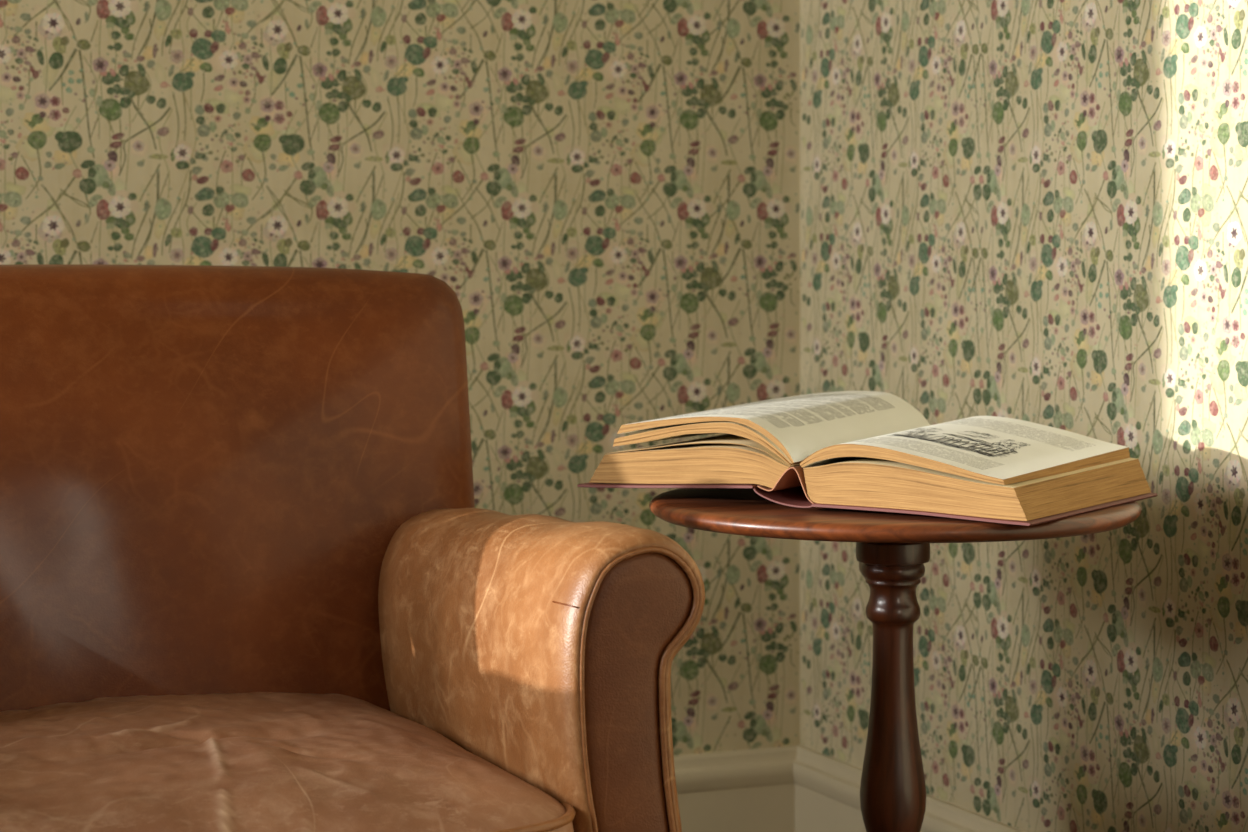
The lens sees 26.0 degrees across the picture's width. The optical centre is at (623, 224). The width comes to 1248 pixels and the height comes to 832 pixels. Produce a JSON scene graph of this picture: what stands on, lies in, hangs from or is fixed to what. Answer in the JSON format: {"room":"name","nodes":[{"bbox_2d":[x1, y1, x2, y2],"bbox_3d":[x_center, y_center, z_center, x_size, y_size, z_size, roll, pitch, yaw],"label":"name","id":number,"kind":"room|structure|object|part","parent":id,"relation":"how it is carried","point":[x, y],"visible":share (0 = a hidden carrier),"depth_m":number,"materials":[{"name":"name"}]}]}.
{"room":"living room","nodes":[
{"label":"living room","id":0,"kind":"room"},
{"bbox_2d":[0,0,799,755],"bbox_3d":[-1.581,-0.400,2.840,3.964,2.600,0.001,0,0,-24],"label":"wall","id":1,"kind":"structure","parent":0,"point":[606,193],"depth_m":3.47,"materials":[{"name":"paper"}]},
{"bbox_2d":[674,745,798,831],"bbox_3d":[-1.577,0.800,2.829,3.964,0.201,0.022,0,0,-24],"label":"baseboard","id":2,"kind":"structure","parent":1,"relation":"attached to","point":[750,790],"depth_m":3.58,"materials":[{"name":"beige paint"}]},
{"bbox_2d":[800,0,1247,831],"bbox_3d":[1.400,-0.400,0.955,0.001,2.600,5.835,0,0,-24],"label":"wall","id":3,"kind":"structure","parent":0,"point":[1035,211],"depth_m":3.06,"materials":[{"name":"paper"}]},
{"bbox_2d":[793,745,1024,831],"bbox_3d":[1.390,0.800,0.950,0.022,0.201,5.835,0,0,-24],"label":"baseboard","id":4,"kind":"structure","parent":3,"relation":"attached to","point":[827,788],"depth_m":3.49,"materials":[{"name":"beige paint"}]},
{"bbox_3d":[-0.433,0.925,0.125,4.224,0.050,6.095,0,0,-23],"label":"floor","id":5,"kind":"structure","parent":0,"visible":0},
{"bbox_2d":[0,264,704,831],"bbox_3d":[-0.494,0.470,2.326,0.969,0.861,0.794,0,0,-24],"label":"leather armchair","id":6,"kind":"object","parent":5,"relation":"on","point":[253,579],"visible":1,"depth_m":2.49,"materials":[{"name":"brown leather"}]},
{"bbox_3d":[-0.596,0.350,2.560,0.943,0.621,0.284,0,0,-23],"label":"backrest","id":7,"kind":"part","parent":6,"relation":"part of","materials":[{"name":"brown leather"}]},
{"bbox_2d":[0,692,573,831],"bbox_3d":[-0.455,0.513,2.237,0.734,0.190,0.598,0,0,-23],"label":"seat cushion","id":8,"kind":"object","parent":6,"relation":"on","point":[70,761],"depth_m":2.17,"materials":[{"name":"leather"}]},
{"bbox_3d":[-0.102,0.539,2.466,0.140,0.577,0.580,0,0,-23],"label":"arm","id":9,"kind":"part","parent":6,"relation":"part of","materials":[{"name":"brown leather"}]},
{"bbox_3d":[0.012,0.537,2.203,0.099,0.541,0.005,0,0,-23],"label":"panel","id":10,"kind":"part","parent":6,"relation":"part of","materials":[{"name":"brown leather"}]},
{"bbox_2d":[649,488,1140,831],"bbox_3d":[0.261,0.583,2.629,0.475,0.633,0.480,0,0,-24],"label":"pedestal table","id":11,"kind":"object","parent":5,"relation":"on","point":[892,549],"visible":0.84,"depth_m":2.60,"materials":[{"name":"brown wood"}]},
{"bbox_2d":[577,391,1157,525],"bbox_3d":[0.238,0.219,2.638,0.477,0.093,0.311,0,0,32],"label":"open book","id":12,"kind":"object","parent":11,"relation":"on","point":[853,450],"visible":1,"depth_m":2.54,"materials":[{"name":"paper"}]}
]}

